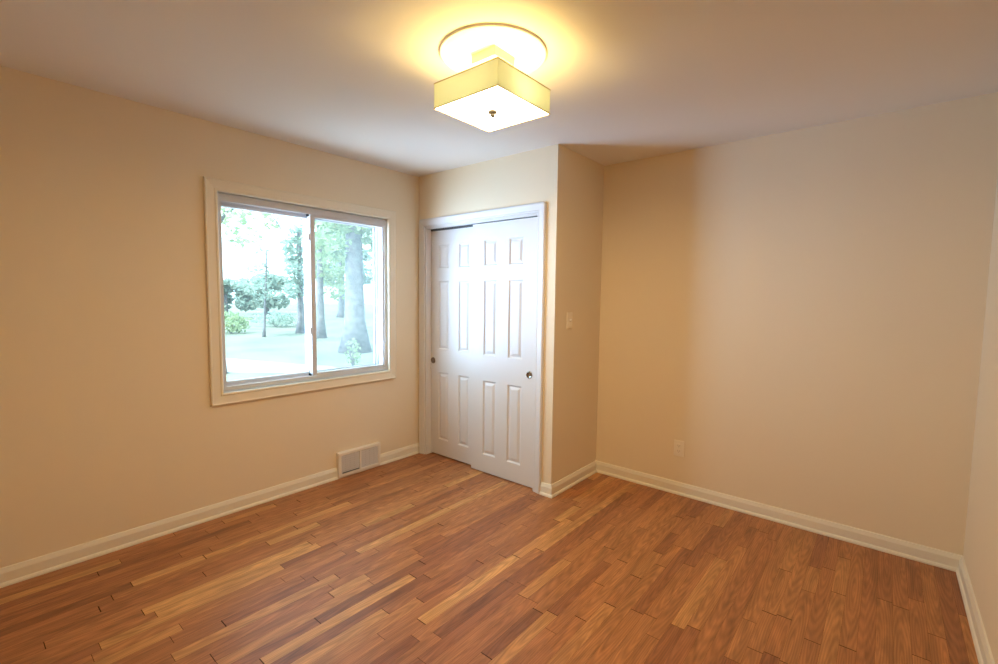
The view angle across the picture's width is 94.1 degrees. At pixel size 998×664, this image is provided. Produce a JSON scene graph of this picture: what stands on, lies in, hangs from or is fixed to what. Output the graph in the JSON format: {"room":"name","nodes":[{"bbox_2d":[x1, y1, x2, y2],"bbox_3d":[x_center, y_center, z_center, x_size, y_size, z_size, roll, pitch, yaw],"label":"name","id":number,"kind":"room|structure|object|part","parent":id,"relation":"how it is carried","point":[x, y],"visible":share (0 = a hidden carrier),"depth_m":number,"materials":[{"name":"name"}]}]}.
{"room":"empty bedroom","nodes":[
{"label":"empty bedroom","id":0,"kind":"room"},
{"bbox_2d":[0,66,418,567],"bbox_3d":[-1.524,-0.013,3.262,0.140,2.560,3.970,4,6,40],"label":"wall","id":1,"kind":"structure","parent":0,"point":[109,424],"depth_m":2.55,"materials":[{"name":"beige paint"}]},
{"bbox_2d":[0,443,418,587],"bbox_3d":[-1.693,1.121,3.033,0.024,0.088,3.050,4,6,40],"label":"baseboard","id":2,"kind":"structure","parent":1,"relation":"attached to","point":[31,568],"depth_m":2.71,"materials":[{"name":"beige paint"}]},
{"bbox_2d":[203,176,396,406],"bbox_3d":[-1.379,-0.273,3.409,0.180,1.391,1.408,4,6,40],"label":"window","id":3,"kind":"structure","parent":1,"relation":"in","point":[217,193],"depth_m":3.35,"materials":[{"name":"beige paint"}]},
{"bbox_3d":[-1.597,-0.252,3.206,0.036,1.178,0.625,4,6,40],"label":"sash","id":4,"kind":"part","parent":3,"relation":"part of","materials":[{"name":"glass"}]},
{"bbox_3d":[-1.247,-0.284,3.698,0.012,1.170,0.622,4,6,40],"label":"screen frame","id":5,"kind":"part","parent":3,"relation":"part of","materials":[{"name":"grey plastic"}]},
{"bbox_3d":[-1.171,-0.279,3.631,0.042,1.178,0.645,4,6,40],"label":"sash","id":6,"kind":"part","parent":3,"relation":"part of","materials":[{"name":"glass"}]},
{"bbox_2d":[336,442,380,477],"bbox_3d":[-1.113,1.015,3.706,0.040,0.192,0.384,4,6,40],"label":"air vent","id":7,"kind":"object","parent":1,"relation":"attached to","point":[354,460],"visible":1,"depth_m":3.68,"materials":[{"name":"beige metal"}]},
{"bbox_2d":[341,452,358,473],"bbox_3d":[-1.162,1.020,3.632,0.008,0.138,0.159,4,6,40],"label":"grille","id":8,"kind":"object","parent":7,"relation":"attached to","point":[349,460],"depth_m":3.63,"materials":[{"name":"grey metal"}]},
{"bbox_2d":[361,446,377,466],"bbox_3d":[-1.049,1.011,3.768,0.008,0.138,0.159,4,6,40],"label":"grille","id":9,"kind":"object","parent":7,"relation":"attached to","point":[369,454],"depth_m":3.76,"materials":[{"name":"grey metal"}]},
{"bbox_2d":[0,452,978,663],"bbox_3d":[-0.125,1.310,2.163,3.762,0.120,3.810,4,6,40],"label":"floor","id":10,"kind":"structure","parent":0,"point":[431,558],"depth_m":2.24,"materials":[{"name":"brown wood"}]},
{"bbox_2d":[419,144,565,483],"bbox_3d":[0.048,-0.104,3.917,1.424,2.440,0.660,4,6,40],"label":"wall","id":11,"kind":"structure","parent":0,"point":[537,175],"depth_m":3.30,"materials":[{"name":"beige paint"}]},
{"bbox_2d":[431,227,472,464],"bbox_3d":[-0.358,0.120,3.934,0.625,1.958,0.039,4,6,40],"label":"door","id":12,"kind":"structure","parent":11,"relation":"in","point":[452,249],"depth_m":3.95,"materials":[{"name":"white paint"}]},
{"bbox_2d":[419,202,546,493],"bbox_3d":[-0.164,0.092,3.732,1.325,2.072,0.125,4,6,40],"label":"door frame","id":13,"kind":"structure","parent":11,"relation":"attached to","point":[540,207],"depth_m":3.63,"materials":[{"name":"white paint"}]},
{"bbox_2d":[471,217,536,487],"bbox_3d":[0.035,0.151,3.555,0.636,1.970,0.039,4,6,40],"label":"door","id":14,"kind":"structure","parent":11,"relation":"in","point":[504,252],"depth_m":3.53,"materials":[{"name":"white paint"}]},
{"bbox_3d":[0.220,0.314,3.389,0.056,0.056,0.006,4,6,40],"label":"finger pull","id":15,"kind":"part","parent":14,"relation":"part of","materials":[{"name":"silver metal"}]},
{"bbox_2d":[539,482,551,498],"bbox_3d":[0.339,1.125,3.307,0.106,0.088,0.024,4,6,40],"label":"baseboard","id":16,"kind":"structure","parent":11,"relation":"attached to","point":[545,488],"depth_m":3.31,"materials":[{"name":"beige paint"}]},
{"bbox_2d":[0,0,997,176],"bbox_3d":[-0.105,-1.258,1.979,3.832,0.150,3.950,4,6,40],"label":"ceiling","id":17,"kind":"structure","parent":0,"point":[628,80],"depth_m":2.05,"materials":[{"name":"white paint"}]},
{"bbox_2d":[439,23,546,74],"bbox_3d":[-0.025,-1.177,1.978,0.455,0.010,0.455,4,6,40],"label":"ceiling medallion","id":18,"kind":"object","parent":17,"relation":"attached to","point":[456,50],"visible":0.8,"depth_m":1.89,"materials":[{"name":"white paint"}]},
{"bbox_2d":[434,45,550,131],"bbox_3d":[-0.026,-1.049,1.988,0.355,0.251,0.355,4,6,40],"label":"ceiling light","id":19,"kind":"object","parent":18,"relation":"attached to","point":[491,95],"visible":1,"depth_m":1.92,"materials":[{"name":"beige metal"}]},
{"bbox_2d":[436,86,546,130],"bbox_3d":[-0.028,-0.950,1.996,0.346,0.003,0.346,4,6,40],"label":"diffuser","id":20,"kind":"object","parent":19,"relation":"attached to","point":[474,107],"depth_m":1.96,"materials":[{"name":"white glass"}]},
{"bbox_3d":[-0.027,-0.998,1.992,0.352,0.101,0.352,4,6,40],"label":"lamp shade","id":21,"kind":"part","parent":19,"relation":"part of","materials":[{"name":"beige fabric"}]},
{"bbox_2d":[559,148,603,479],"bbox_3d":[0.588,-0.068,3.533,0.100,2.440,0.560,4,6,40],"label":"wall","id":22,"kind":"structure","parent":0,"point":[584,180],"depth_m":3.48,"materials":[{"name":"beige paint"}]},
{"bbox_2d":[567,312,572,328],"bbox_3d":[0.514,-0.083,3.349,0.019,0.116,0.072,4,6,40],"label":"light switch","id":23,"kind":"object","parent":22,"relation":"attached to","point":[569,314],"visible":1,"depth_m":3.35,"materials":[{"name":"beige plastic"}]},
{"bbox_2d":[551,461,596,497],"bbox_3d":[0.582,1.111,3.534,0.024,0.088,0.684,4,6,40],"label":"baseboard","id":24,"kind":"structure","parent":22,"relation":"attached to","point":[569,481],"depth_m":3.50,"materials":[{"name":"beige paint"}]},
{"bbox_2d":[596,92,997,555],"bbox_3d":[1.672,-0.020,3.072,2.358,2.440,0.120,4,6,40],"label":"wall","id":25,"kind":"structure","parent":0,"point":[801,310],"depth_m":2.80,"materials":[{"name":"beige paint"}]},
{"bbox_2d":[674,439,683,456],"bbox_3d":[1.300,0.841,3.356,0.072,0.116,0.008,4,6,40],"label":"wall outlet","id":26,"kind":"object","parent":25,"relation":"attached to","point":[678,445],"visible":1,"depth_m":3.35,"materials":[{"name":"beige plastic"}]},
{"bbox_2d":[596,460,961,571],"bbox_3d":[1.604,1.155,3.111,2.138,0.088,0.024,4,6,40],"label":"baseboard","id":27,"kind":"structure","parent":25,"relation":"attached to","point":[898,547],"depth_m":2.90,"materials":[{"name":"beige paint"}]},
{"bbox_2d":[963,177,997,663],"bbox_3d":[1.264,0.142,0.845,0.120,2.440,3.830,4,6,40],"label":"wall","id":28,"kind":"structure","parent":0,"point":[980,554],"depth_m":2.10,"materials":[{"name":"beige paint"}]},
{"bbox_2d":[956,556,994,663],"bbox_3d":[1.233,1.308,1.025,0.024,0.088,3.710,4,6,40],"label":"baseboard","id":29,"kind":"structure","parent":28,"relation":"attached to","point":[980,640],"depth_m":2.01,"materials":[{"name":"beige paint"}]},
{"label":"outside","id":30,"kind":"structure","parent":0,"visible":0},
{"bbox_2d":[225,303,373,380],"bbox_3d":[-15.519,-2.694,60.767,94.600,0.300,112.000,4,6,40],"label":"lawn","id":31,"kind":"structure","parent":30,"point":[281,344],"depth_m":18.34,"materials":[{"name":"green plant"}]},
{"bbox_2d":[224,311,252,332],"bbox_3d":[-12.959,-0.482,22.460,1.785,1.194,1.858,4,6,40],"label":"shrub","id":32,"kind":"object","parent":31,"relation":"on","point":[239,319],"visible":0.8,"depth_m":22.27,"materials":[{"name":"green plant"}]},
{"bbox_2d":[223,278,259,317],"bbox_3d":[-20.784,-2.631,35.633,3.942,3.320,3.817,1,4,4],"label":"tree","id":33,"kind":"object","parent":31,"relation":"on","point":[247,301],"visible":0.5,"depth_m":35.81,"materials":[{"name":"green plant"}]},
{"bbox_2d":[221,207,285,373],"bbox_3d":[-6.304,-1.165,10.878,2.514,4.458,1.236,2,4,11],"label":"tree","id":34,"kind":"object","parent":31,"relation":"on","point":[243,220],"visible":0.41,"depth_m":10.82,"materials":[{"name":"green plant"}]},
{"bbox_2d":[229,244,284,336],"bbox_3d":[-10.570,-1.794,20.488,1.817,4.176,2.289,4,6,40],"label":"sapling","id":35,"kind":"object","parent":31,"relation":"on","point":[242,282],"visible":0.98,"depth_m":20.50,"materials":[{"name":"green plant"}]},
{"bbox_2d":[234,271,292,314],"bbox_3d":[-22.021,-3.615,44.002,5.678,4.000,5.440,4,6,40],"label":"tree","id":36,"kind":"object","parent":31,"relation":"on","point":[278,282],"visible":0.51,"depth_m":43.21,"materials":[{"name":"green plant"}]},
{"bbox_2d":[250,310,296,326],"bbox_3d":[-13.111,-0.808,27.483,2.697,1.106,2.516,0,4,-10],"label":"shrub","id":37,"kind":"object","parent":31,"relation":"on","point":[283,319],"visible":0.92,"depth_m":27.02,"materials":[{"name":"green plant"}]},
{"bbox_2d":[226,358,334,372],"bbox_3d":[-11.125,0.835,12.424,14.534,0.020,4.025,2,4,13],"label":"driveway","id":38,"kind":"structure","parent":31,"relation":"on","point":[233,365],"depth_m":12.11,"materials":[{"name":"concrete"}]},
{"bbox_2d":[279,223,304,332],"bbox_3d":[-9.927,-2.614,22.844,1.621,5.466,1.599,4,6,40],"label":"tree","id":39,"kind":"object","parent":31,"relation":"on","point":[295,263],"visible":0.93,"depth_m":22.69,"materials":[{"name":"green plant"}]},
{"bbox_2d":[300,218,367,337],"bbox_3d":[-7.417,-3.195,20.738,3.101,7.001,2.516,-2,5,-28],"label":"tree","id":40,"kind":"object","parent":31,"relation":"on","point":[321,269],"visible":0.2,"depth_m":20.44,"materials":[{"name":"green plant"}]},
{"bbox_2d":[298,221,372,353],"bbox_3d":[-5.210,-4.510,15.302,5.362,10.495,6.014,4,6,40],"label":"tree","id":41,"kind":"object","parent":31,"relation":"on","point":[354,326],"visible":0.06,"depth_m":15.27,"materials":[{"name":"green plant"}]},
{"bbox_2d":[315,232,372,317],"bbox_3d":[-13.897,-5.015,39.532,6.133,7.657,5.950,2,4,12],"label":"tree","id":42,"kind":"object","parent":31,"relation":"on","point":[366,280],"visible":0.09,"depth_m":39.86,"materials":[{"name":"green plant"}]},
{"bbox_2d":[331,229,372,277],"bbox_3d":[-13.146,-7.432,49.499,10.359,11.002,8.507,-2,5,-35],"label":"tree","id":43,"kind":"object","parent":31,"relation":"on","point":[369,260],"visible":0.02,"depth_m":46.64,"materials":[{"name":"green plant"}]},
{"bbox_2d":[344,338,361,365],"bbox_3d":[-3.862,0.559,12.373,0.468,0.823,0.416,1,4,3],"label":"shrub","id":44,"kind":"object","parent":31,"relation":"on","point":[356,355],"visible":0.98,"depth_m":12.34,"materials":[{"name":"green plant"}]}
]}

